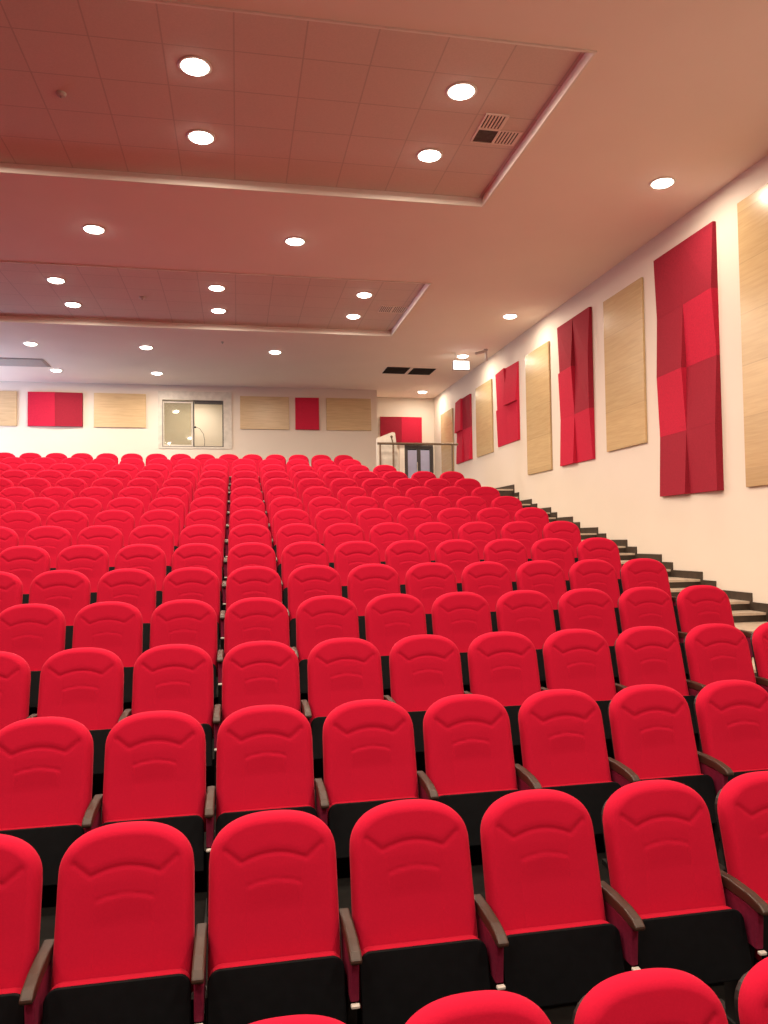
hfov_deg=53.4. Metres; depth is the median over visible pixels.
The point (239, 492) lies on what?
seat
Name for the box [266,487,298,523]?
seat
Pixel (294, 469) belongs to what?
seat
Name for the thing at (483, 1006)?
seat
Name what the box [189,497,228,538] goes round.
seat
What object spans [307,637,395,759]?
seat
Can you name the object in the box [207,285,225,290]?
recessed light
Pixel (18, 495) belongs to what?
seat
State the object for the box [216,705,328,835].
seat
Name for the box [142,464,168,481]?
seat
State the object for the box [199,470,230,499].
seat
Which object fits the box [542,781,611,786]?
seat cushion
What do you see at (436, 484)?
seat
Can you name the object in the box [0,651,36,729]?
seat
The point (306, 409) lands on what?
panel
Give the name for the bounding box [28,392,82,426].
panel
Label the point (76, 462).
seat
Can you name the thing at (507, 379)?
panel
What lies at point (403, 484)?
seat
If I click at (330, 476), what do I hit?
seat
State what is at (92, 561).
seat
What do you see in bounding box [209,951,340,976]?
seat cushion
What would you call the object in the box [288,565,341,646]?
seat
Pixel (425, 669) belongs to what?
seat
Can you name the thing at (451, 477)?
seat
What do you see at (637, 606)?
seat
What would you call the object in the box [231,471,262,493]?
seat
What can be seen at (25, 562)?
seat
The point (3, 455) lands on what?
seat
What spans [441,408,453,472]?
oak panel
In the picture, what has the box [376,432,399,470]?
wall
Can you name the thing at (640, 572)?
seat
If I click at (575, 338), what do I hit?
panel
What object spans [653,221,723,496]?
panel
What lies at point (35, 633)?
seat
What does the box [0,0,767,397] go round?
ceiling
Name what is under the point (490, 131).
ceiling vent
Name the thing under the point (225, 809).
seat cushion
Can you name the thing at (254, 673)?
seat
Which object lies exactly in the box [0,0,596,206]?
trim
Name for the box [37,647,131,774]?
seat
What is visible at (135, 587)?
seat
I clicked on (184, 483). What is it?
seat
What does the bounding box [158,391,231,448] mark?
window
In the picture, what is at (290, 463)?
seat
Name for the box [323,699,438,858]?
seat
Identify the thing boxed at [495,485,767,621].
baseboard
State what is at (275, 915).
seat
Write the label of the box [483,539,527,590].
seat
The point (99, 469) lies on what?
seat
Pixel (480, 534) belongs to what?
seat
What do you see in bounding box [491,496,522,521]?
seat
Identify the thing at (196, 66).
recessed light
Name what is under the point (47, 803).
seat
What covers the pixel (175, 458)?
seat
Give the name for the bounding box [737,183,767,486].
oak panel
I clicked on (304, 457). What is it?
seat
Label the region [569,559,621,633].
seat
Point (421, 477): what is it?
seat
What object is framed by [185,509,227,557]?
seat
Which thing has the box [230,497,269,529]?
seat
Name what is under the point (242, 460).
seat
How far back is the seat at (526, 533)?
9.42 m
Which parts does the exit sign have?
sign frame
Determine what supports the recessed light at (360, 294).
in the ceiling
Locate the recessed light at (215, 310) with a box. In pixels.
[210,308,226,312]
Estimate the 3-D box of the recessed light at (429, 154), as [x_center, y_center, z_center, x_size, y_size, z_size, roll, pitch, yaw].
[0.530,-4.140,8.893,0.320,0.040,0.320,0,-2,-11]
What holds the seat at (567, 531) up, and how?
on the floor at (563, 1013)
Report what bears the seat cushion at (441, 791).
on the seat at (470, 764)
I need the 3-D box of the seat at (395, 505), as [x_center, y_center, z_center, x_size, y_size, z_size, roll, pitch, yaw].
[0.307,0.266,11.133,0.633,1.002,0.365,-1,-2,10]
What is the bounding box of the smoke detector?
[56,90,66,97]
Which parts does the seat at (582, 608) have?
backrest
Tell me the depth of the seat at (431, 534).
9.21 m
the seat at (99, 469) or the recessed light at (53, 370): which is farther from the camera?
the recessed light at (53, 370)
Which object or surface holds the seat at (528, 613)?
on the floor at (563, 1013)
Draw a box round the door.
[404,445,433,477]
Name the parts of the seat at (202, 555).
backrest, panel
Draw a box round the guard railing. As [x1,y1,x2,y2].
[377,435,457,470]
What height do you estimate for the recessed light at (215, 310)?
0.040 m
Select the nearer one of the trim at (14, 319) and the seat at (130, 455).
the trim at (14, 319)
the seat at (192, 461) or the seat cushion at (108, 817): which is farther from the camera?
the seat at (192, 461)
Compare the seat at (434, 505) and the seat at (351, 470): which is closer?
the seat at (434, 505)
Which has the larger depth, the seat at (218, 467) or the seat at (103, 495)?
the seat at (218, 467)
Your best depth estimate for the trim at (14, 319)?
15.35 m
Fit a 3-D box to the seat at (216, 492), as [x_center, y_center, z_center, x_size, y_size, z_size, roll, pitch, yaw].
[-2.581,0.108,11.582,0.633,1.002,0.365,-1,-2,10]
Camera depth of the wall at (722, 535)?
11.34 m
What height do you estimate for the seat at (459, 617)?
1.002 m
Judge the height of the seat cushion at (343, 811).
0.221 m
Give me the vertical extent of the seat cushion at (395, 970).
0.221 m
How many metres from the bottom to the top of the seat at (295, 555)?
1.002 m
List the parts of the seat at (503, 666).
backrest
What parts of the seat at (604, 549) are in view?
backrest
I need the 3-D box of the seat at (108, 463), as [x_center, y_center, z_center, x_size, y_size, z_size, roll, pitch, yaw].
[-5.492,-0.583,15.044,0.633,1.002,0.365,-1,-2,10]
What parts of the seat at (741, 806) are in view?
backrest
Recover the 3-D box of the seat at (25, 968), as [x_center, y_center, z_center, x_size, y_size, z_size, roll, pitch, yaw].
[-1.459,1.694,2.666,0.575,1.002,0.433,0,-2,-11]
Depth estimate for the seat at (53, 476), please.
13.03 m
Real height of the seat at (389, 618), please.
1.002 m
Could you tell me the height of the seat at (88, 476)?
1.002 m
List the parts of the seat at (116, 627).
backrest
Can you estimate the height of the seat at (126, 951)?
1.002 m
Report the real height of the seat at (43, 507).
1.002 m
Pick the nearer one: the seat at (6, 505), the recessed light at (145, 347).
the seat at (6, 505)
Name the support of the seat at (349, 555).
on the floor at (563, 1013)
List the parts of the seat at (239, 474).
backrest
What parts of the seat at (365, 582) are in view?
backrest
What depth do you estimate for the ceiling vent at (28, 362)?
18.26 m
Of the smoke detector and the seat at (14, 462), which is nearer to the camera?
the smoke detector
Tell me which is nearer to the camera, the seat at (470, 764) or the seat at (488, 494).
the seat at (470, 764)
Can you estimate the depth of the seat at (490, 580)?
7.26 m
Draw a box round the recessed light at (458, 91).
[445,82,476,100]
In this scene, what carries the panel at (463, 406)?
attached to the wall at (722, 535)
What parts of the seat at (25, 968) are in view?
backrest, armrest, panel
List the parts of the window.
sash, pane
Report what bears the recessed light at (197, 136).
in the ceiling
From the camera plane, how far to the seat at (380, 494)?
12.12 m
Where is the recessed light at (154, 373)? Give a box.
[151,372,162,374]
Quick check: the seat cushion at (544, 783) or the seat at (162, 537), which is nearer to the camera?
the seat cushion at (544, 783)
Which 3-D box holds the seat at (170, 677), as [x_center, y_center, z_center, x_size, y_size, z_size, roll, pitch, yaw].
[-1.285,1.343,4.735,0.575,1.002,0.433,0,-2,-11]
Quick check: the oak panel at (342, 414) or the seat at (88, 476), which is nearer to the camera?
the seat at (88, 476)
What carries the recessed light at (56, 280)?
in the ceiling
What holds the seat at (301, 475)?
on the floor at (563, 1013)
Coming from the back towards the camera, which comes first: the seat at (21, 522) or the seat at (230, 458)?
the seat at (230, 458)
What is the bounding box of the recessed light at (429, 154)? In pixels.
[416,148,442,161]
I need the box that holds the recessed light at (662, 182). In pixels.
[649,177,675,188]
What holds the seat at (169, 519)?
on the floor at (563, 1013)
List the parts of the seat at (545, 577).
backrest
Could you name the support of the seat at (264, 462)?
on the floor at (563, 1013)
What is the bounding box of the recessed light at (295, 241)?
[284,237,305,245]
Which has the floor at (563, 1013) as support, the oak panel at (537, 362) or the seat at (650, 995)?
the seat at (650, 995)
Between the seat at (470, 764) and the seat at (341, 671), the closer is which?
the seat at (470, 764)
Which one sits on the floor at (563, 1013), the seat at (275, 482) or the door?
the seat at (275, 482)
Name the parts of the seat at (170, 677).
backrest, leg, panel, armrest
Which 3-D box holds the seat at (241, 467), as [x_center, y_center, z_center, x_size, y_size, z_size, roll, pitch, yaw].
[-2.604,-0.426,14.595,0.633,1.002,0.365,-1,-2,10]
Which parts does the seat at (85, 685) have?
backrest, armrest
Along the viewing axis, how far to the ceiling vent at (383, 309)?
14.82 m
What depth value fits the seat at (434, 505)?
11.25 m
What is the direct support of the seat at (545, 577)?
on the floor at (563, 1013)
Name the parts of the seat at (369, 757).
backrest, panel, armrest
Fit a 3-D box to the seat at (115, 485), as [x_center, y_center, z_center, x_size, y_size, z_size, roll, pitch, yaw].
[-4.389,-0.057,12.240,0.633,1.002,0.365,-1,-2,10]
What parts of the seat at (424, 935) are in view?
backrest, panel, armrest, leg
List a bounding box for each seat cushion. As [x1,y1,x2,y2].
[0,823,84,830]
[0,987,21,993]
[51,969,190,989]
[104,813,203,822]
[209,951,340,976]
[221,805,311,813]
[328,796,416,827]
[359,935,478,1006]
[438,788,517,795]
[501,920,608,990]
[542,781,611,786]
[631,905,731,969]
[640,774,703,779]
[733,768,767,771]
[754,900,767,960]
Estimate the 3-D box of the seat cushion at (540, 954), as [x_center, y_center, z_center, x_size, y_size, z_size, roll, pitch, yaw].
[0.687,1.753,3.006,0.486,0.221,0.114,0,-2,-11]
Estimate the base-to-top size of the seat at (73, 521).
1.002 m
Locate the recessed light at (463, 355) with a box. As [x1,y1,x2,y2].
[456,354,468,357]
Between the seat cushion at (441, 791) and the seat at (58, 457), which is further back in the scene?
the seat at (58, 457)
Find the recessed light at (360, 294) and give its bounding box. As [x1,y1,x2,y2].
[356,292,372,297]
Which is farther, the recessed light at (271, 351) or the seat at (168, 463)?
the recessed light at (271, 351)
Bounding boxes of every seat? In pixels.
[0,452,14,461]
[0,457,26,469]
[0,463,11,474]
[0,470,29,486]
[0,478,13,491]
[0,487,34,509]
[0,498,15,516]
[0,510,40,545]
[0,526,18,552]
[0,546,50,603]
[0,571,22,612]
[0,604,65,707]
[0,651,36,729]
[0,717,102,885]
[0,834,53,1023]
[16,463,44,477]
[18,478,50,497]
[19,453,40,462]
[20,497,59,525]
[23,526,71,570]
[29,570,90,649]
[31,457,56,469]
[34,470,64,486]
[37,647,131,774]
[39,487,74,510]
[42,821,207,1023]
[46,453,66,462]
[46,510,88,545]
[48,463,75,477]
[55,478,86,497]
[56,545,108,603]
[61,457,86,470]
[64,497,101,526]
[68,470,97,487]
[71,453,92,463]
[72,601,142,702]
[77,525,123,571]
[79,487,113,510]
[80,463,107,478]
[91,458,115,470]
[91,478,122,498]
[93,510,134,546]
[96,453,117,464]
[97,568,155,652]
[100,710,215,923]
[102,470,131,488]
[107,497,143,527]
[111,463,138,479]
[115,544,165,607]
[118,487,151,512]
[119,458,144,471]
[121,453,142,460]
[127,478,158,500]
[128,525,173,575]
[131,644,220,813]
[135,470,163,489]
[139,509,179,550]
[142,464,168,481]
[145,454,166,465]
[148,458,172,473]
[148,497,184,532]
[149,599,223,725]
[156,487,189,517]
[162,478,192,503]
[162,567,225,659]
[167,470,195,496]
[170,454,190,467]
[172,464,198,489]
[172,543,225,610]
[176,458,200,479]
[179,524,226,580]
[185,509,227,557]
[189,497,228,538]
[193,487,229,523]
[195,454,214,473]
[197,478,229,510]
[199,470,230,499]
[202,464,230,490]
[204,458,230,482]
[207,810,361,1023]
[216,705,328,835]
[219,454,238,482]
[222,641,311,722]
[224,597,298,658]
[226,566,289,616]
[227,542,282,585]
[228,524,277,571]
[229,509,272,548]
[230,487,266,515]
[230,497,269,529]
[231,464,260,484]
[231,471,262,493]
[231,478,264,502]
[232,458,258,476]
[243,454,262,475]
[250,1014,344,1023]
[259,459,282,482]
[261,464,285,490]
[262,471,289,499]
[264,478,293,510]
[266,454,285,468]
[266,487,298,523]
[269,497,303,538]
[272,509,310,556]
[276,523,318,579]
[281,542,328,608]
[286,459,309,474]
[288,455,308,462]
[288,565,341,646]
[289,464,313,482]
[293,471,319,490]
[296,595,358,693]
[297,478,325,500]
[302,487,333,512]
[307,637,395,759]
[308,497,341,527]
[311,455,330,466]
[312,459,335,472]
[315,508,351,545]
[317,464,341,480]
[323,471,349,488]
[323,523,364,568]
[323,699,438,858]
[330,478,357,498]
[334,455,352,465]
[334,541,380,598]
[337,487,367,510]
[339,459,361,471]
[345,465,369,479]
[346,496,379,524]
[347,564,400,639]
[349,799,508,1023]
[353,471,378,487]
[356,508,392,541]
[361,478,389,496]
[365,593,426,689]
[369,522,409,564]
[371,486,401,508]
[373,465,396,478]
[382,471,407,486]
[383,496,415,522]
[385,540,430,593]
[389,634,471,752]
[393,478,419,496]
[397,508,432,539]
[405,486,434,507]
[405,562,456,634]
[405,990,550,1023]
[411,471,435,486]
[414,522,453,562]
[420,496,451,521]
[423,694,541,846]
[424,478,450,495]
[432,592,491,685]
[435,539,479,591]
[437,508,472,538]
[438,486,467,507]
[440,471,463,485]
[454,478,480,495]
[456,496,487,521]
[458,522,496,561]
[461,561,512,631]
[468,631,549,745]
[471,486,499,507]
[476,507,510,538]
[480,789,644,1006]
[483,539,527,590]
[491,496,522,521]
[496,590,555,681]
[501,521,539,561]
[514,507,548,539]
[516,560,566,631]
[518,689,639,868]
[531,538,574,590]
[542,521,580,562]
[542,629,626,739]
[558,588,619,677]
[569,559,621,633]
[572,968,727,1023]
[577,537,622,595]
[601,780,767,1023]
[608,684,733,871]
[614,626,705,751]
[618,587,689,679]
[620,558,680,631]
[676,585,753,658]
[684,623,767,691]
[694,680,767,781]
[715,771,767,960]
[734,957,767,1023]
[750,622,767,678]
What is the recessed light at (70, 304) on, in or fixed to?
in the ceiling
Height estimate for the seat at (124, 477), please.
1.002 m
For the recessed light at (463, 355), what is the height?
0.040 m
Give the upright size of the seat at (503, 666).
1.002 m
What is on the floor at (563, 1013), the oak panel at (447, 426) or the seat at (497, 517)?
the seat at (497, 517)
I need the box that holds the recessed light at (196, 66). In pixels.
[177,55,211,76]
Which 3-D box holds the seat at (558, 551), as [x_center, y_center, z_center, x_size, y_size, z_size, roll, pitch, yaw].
[1.932,0.786,8.371,0.575,1.002,0.433,0,-2,-11]
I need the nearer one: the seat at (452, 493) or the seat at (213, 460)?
the seat at (452, 493)
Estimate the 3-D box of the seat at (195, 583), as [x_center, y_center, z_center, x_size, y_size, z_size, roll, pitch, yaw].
[-1.661,0.990,6.674,0.575,1.002,0.433,0,-2,-11]
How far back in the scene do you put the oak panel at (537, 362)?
15.38 m
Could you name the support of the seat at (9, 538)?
on the floor at (563, 1013)
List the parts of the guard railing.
post, post, handrail, post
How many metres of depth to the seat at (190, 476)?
13.46 m
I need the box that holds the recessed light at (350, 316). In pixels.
[345,314,360,318]
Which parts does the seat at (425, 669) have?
backrest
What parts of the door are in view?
glass pane, glass pane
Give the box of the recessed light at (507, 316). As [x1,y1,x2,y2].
[502,314,517,318]
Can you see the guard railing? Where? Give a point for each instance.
(392, 443)
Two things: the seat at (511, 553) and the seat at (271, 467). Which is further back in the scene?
the seat at (271, 467)
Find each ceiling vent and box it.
[0,358,50,366]
[378,305,407,313]
[381,366,411,373]
[406,367,437,374]
[470,113,522,145]
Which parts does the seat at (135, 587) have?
backrest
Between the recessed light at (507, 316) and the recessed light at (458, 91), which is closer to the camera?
the recessed light at (458, 91)
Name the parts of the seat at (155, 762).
backrest, leg, armrest, panel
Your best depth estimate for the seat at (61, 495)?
11.19 m
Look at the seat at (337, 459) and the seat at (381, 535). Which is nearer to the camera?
the seat at (381, 535)
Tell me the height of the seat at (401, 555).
1.002 m
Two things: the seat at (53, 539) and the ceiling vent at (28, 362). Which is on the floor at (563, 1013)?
the seat at (53, 539)
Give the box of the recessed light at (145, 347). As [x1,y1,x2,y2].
[139,345,152,349]
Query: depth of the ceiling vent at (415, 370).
19.90 m
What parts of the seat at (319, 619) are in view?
backrest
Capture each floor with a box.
[28,494,759,1023]
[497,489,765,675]
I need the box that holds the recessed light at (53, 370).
[49,369,62,371]
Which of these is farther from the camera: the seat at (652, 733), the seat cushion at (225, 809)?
the seat at (652, 733)
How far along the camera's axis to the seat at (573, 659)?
5.31 m
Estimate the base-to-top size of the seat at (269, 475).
1.002 m
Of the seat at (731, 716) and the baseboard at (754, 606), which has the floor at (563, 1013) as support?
the seat at (731, 716)
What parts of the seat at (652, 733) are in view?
backrest, panel, armrest, leg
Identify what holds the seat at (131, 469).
on the floor at (563, 1013)
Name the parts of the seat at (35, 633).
backrest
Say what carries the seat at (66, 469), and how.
on the floor at (563, 1013)
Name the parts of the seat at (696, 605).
backrest, armrest, panel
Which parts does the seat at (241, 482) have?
backrest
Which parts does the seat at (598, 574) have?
backrest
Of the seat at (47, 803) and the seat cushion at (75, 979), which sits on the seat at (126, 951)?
the seat cushion at (75, 979)
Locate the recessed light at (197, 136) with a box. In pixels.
[186,129,215,144]
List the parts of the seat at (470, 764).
backrest, panel, armrest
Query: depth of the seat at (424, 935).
2.99 m
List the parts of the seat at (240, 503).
backrest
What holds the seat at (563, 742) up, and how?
on the floor at (563, 1013)
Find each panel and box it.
[0,391,16,425]
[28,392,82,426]
[94,393,145,427]
[240,396,288,429]
[295,398,318,429]
[326,398,370,430]
[380,417,421,442]
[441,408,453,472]
[454,394,472,463]
[475,379,493,456]
[495,361,519,446]
[525,341,552,474]
[557,307,594,465]
[603,277,647,451]
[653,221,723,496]
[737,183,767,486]
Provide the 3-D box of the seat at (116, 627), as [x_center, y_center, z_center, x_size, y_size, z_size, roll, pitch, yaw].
[-2.013,1.170,5.601,0.575,1.002,0.433,0,-2,-11]
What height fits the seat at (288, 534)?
1.002 m
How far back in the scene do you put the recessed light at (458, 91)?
7.59 m
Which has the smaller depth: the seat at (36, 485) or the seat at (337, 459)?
the seat at (36, 485)
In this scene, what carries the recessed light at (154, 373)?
in the ceiling
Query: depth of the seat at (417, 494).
12.22 m
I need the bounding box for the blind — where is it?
[195,402,221,404]
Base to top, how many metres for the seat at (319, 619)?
1.002 m
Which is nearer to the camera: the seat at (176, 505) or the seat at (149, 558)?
the seat at (149, 558)
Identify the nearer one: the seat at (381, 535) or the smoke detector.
the smoke detector
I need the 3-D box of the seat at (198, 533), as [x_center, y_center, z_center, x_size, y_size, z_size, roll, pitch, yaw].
[-2.036,0.636,8.613,0.575,1.002,0.433,0,-2,-11]
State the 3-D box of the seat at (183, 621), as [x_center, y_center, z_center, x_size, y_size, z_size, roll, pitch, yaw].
[-1.473,1.166,5.705,0.575,1.002,0.433,0,-2,-11]
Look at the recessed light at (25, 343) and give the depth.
16.55 m
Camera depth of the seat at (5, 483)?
11.99 m
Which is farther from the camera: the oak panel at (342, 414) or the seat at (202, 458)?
the oak panel at (342, 414)
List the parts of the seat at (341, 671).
backrest, armrest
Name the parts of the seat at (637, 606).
backrest, armrest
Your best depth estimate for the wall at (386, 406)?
23.62 m
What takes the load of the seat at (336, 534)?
on the floor at (563, 1013)
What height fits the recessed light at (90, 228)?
0.040 m
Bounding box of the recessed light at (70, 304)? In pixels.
[64,302,81,307]
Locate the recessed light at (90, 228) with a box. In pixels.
[82,224,105,233]
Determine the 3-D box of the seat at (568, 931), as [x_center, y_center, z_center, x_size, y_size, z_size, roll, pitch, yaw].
[0.702,1.679,3.081,0.575,1.002,0.433,0,-2,-11]
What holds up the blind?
attached to the window
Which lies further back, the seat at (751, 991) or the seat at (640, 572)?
the seat at (640, 572)
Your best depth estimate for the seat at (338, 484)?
12.99 m
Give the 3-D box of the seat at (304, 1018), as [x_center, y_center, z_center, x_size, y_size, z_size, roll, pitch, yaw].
[-0.216,1.911,1.964,0.575,1.002,0.433,0,-2,-11]
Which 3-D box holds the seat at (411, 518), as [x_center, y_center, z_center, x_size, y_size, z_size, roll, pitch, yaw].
[0.476,0.441,10.102,0.575,1.002,0.433,0,-2,-11]
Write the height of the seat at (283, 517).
1.002 m
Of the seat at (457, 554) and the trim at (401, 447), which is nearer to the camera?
the seat at (457, 554)
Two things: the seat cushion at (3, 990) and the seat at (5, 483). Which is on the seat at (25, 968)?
the seat cushion at (3, 990)
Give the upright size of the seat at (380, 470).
1.002 m
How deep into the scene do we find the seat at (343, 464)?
16.00 m
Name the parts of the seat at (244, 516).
backrest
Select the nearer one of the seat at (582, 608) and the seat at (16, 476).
the seat at (582, 608)
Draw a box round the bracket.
[475,349,487,360]
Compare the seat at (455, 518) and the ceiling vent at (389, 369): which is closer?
the seat at (455, 518)
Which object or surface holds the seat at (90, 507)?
on the floor at (563, 1013)
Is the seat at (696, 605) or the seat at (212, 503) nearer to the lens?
the seat at (696, 605)
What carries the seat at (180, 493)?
on the floor at (563, 1013)
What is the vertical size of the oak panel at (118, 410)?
0.935 m
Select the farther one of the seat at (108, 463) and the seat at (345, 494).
the seat at (108, 463)
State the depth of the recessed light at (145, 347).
16.98 m
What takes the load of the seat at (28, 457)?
on the floor at (563, 1013)
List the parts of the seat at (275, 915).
backrest, panel, armrest, leg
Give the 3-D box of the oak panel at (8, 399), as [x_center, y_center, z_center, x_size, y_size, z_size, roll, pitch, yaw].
[-10.526,-2.759,20.278,1.430,0.935,0.039,0,-2,-11]
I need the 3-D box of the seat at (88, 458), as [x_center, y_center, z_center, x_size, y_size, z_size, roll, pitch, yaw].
[-6.844,-0.856,17.399,0.633,1.002,0.365,-1,-2,10]
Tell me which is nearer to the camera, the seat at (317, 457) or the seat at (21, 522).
the seat at (21, 522)
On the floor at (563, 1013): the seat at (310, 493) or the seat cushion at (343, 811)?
the seat at (310, 493)
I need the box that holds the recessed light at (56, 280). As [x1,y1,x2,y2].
[46,277,65,283]
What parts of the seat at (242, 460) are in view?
backrest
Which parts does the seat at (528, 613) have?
backrest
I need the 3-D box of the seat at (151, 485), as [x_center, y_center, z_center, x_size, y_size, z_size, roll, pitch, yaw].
[-3.849,-0.061,12.344,0.633,1.002,0.365,-1,-2,10]
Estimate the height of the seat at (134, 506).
1.002 m
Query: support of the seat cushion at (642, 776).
on the seat at (652, 733)
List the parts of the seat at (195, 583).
backrest, leg, panel, armrest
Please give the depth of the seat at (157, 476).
13.35 m
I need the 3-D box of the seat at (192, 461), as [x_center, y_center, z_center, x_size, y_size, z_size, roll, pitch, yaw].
[-3.872,-0.595,15.356,0.633,1.002,0.365,-1,-2,10]
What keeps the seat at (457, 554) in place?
on the floor at (563, 1013)
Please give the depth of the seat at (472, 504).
11.36 m
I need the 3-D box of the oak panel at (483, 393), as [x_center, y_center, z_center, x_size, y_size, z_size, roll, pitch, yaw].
[2.477,-2.289,18.846,0.039,1.760,1.220,0,-2,-11]
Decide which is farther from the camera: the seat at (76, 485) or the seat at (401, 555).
the seat at (76, 485)
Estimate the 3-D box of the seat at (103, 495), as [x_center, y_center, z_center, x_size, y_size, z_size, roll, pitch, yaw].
[-4.201,0.120,11.271,0.633,1.002,0.365,-1,-2,10]
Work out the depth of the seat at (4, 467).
13.82 m
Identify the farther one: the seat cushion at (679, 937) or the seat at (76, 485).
the seat at (76, 485)
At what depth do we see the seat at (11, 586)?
6.47 m
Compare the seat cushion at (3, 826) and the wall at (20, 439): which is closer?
the seat cushion at (3, 826)
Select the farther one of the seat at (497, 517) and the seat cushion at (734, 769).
the seat at (497, 517)
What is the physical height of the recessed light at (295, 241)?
0.040 m
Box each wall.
[0,381,376,471]
[194,402,222,445]
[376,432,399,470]
[377,397,434,473]
[433,155,767,603]
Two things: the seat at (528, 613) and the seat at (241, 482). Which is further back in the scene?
the seat at (241, 482)
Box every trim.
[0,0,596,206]
[0,261,431,336]
[399,445,404,472]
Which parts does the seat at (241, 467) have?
backrest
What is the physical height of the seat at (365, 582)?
1.002 m
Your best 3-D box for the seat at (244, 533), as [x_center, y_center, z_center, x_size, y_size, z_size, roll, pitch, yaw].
[-1.496,0.632,8.717,0.575,1.002,0.433,0,-2,-11]
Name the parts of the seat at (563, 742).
backrest, leg, panel, armrest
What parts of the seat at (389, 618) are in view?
backrest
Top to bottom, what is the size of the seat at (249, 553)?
1.002 m
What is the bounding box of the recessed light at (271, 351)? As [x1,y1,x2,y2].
[268,350,281,353]
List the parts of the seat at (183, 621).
backrest, leg, panel, armrest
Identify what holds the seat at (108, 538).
on the floor at (563, 1013)
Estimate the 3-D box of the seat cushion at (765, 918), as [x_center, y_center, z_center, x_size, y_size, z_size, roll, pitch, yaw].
[1.768,1.745,3.214,0.486,0.221,0.114,0,-2,-11]
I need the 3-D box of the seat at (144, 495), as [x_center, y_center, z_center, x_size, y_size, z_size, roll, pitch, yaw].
[-3.661,0.116,11.375,0.633,1.002,0.365,-1,-2,10]
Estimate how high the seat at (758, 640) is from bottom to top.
1.002 m
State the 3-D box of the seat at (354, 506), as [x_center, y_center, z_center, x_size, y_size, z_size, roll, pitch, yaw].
[-0.233,0.270,11.029,0.633,1.002,0.365,-1,-2,10]
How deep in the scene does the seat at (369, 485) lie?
13.09 m
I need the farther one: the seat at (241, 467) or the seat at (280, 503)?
the seat at (241, 467)
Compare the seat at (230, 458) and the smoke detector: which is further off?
the seat at (230, 458)
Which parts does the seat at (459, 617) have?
backrest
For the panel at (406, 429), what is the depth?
23.45 m
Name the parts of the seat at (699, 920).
backrest, leg, panel, armrest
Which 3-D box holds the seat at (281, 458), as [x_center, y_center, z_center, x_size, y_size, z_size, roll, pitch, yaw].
[-2.523,-0.886,18.230,0.633,1.002,0.365,-1,-2,10]
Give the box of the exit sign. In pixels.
[452,353,469,370]
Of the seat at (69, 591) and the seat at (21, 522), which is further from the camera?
the seat at (21, 522)
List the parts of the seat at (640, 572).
backrest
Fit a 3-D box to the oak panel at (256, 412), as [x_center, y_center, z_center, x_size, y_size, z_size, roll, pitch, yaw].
[-3.387,-2.809,21.652,1.370,0.935,0.039,0,-2,-11]
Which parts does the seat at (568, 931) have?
backrest, panel, armrest, leg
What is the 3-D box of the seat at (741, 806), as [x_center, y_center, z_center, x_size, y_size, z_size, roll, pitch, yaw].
[1.782,1.671,3.289,0.575,1.002,0.433,0,-2,-11]
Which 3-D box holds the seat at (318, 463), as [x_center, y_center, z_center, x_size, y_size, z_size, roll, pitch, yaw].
[-1.172,-0.614,15.876,0.633,1.002,0.365,-1,-2,10]
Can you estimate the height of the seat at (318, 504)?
1.002 m
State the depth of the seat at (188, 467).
14.42 m
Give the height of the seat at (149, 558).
1.002 m
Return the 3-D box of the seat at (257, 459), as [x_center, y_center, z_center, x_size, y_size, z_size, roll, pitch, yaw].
[-3.063,-0.883,18.126,0.633,1.002,0.365,-1,-2,10]
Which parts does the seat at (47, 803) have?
backrest, armrest, panel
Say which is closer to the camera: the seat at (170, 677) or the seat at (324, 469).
the seat at (170, 677)
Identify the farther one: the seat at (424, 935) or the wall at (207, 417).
the wall at (207, 417)
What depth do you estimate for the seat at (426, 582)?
7.15 m
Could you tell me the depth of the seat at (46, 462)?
14.87 m
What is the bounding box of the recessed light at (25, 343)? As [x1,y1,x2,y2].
[22,342,37,345]
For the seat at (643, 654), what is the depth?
5.41 m
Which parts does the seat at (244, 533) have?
backrest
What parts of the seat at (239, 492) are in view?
backrest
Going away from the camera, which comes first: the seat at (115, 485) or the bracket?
the seat at (115, 485)
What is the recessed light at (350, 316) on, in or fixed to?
in the ceiling
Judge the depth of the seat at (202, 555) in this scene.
7.72 m
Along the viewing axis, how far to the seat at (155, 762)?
3.81 m
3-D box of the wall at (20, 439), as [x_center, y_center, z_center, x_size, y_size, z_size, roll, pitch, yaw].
[-6.842,-2.004,21.538,13.330,3.595,1.100,0,-2,-11]
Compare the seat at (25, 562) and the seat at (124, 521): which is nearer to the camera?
the seat at (25, 562)
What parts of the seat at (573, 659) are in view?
backrest, armrest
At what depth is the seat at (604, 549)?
8.55 m
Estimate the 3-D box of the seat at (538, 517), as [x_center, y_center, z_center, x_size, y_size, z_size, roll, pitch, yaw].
[2.096,0.429,10.414,0.575,1.002,0.433,0,-2,-11]
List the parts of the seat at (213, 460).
backrest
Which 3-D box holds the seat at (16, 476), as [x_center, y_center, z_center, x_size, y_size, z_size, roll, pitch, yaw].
[-6.197,-0.222,12.898,0.633,1.002,0.365,-1,-2,10]
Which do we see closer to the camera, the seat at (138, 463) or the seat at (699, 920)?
the seat at (699, 920)
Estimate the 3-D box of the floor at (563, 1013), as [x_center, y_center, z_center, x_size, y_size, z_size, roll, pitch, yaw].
[-3.301,1.127,8.544,15.330,3.695,28.100,0,-2,-11]
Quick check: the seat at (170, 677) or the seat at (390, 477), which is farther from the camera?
the seat at (390, 477)
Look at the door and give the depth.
23.62 m
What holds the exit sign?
hanging from the ceiling
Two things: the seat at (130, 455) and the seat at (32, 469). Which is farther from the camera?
the seat at (130, 455)
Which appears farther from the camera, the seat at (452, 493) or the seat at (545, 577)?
the seat at (452, 493)
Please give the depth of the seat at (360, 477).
14.06 m
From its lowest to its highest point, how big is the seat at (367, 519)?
1.002 m
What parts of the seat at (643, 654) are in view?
backrest, panel, armrest, leg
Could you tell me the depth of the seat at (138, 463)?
15.19 m

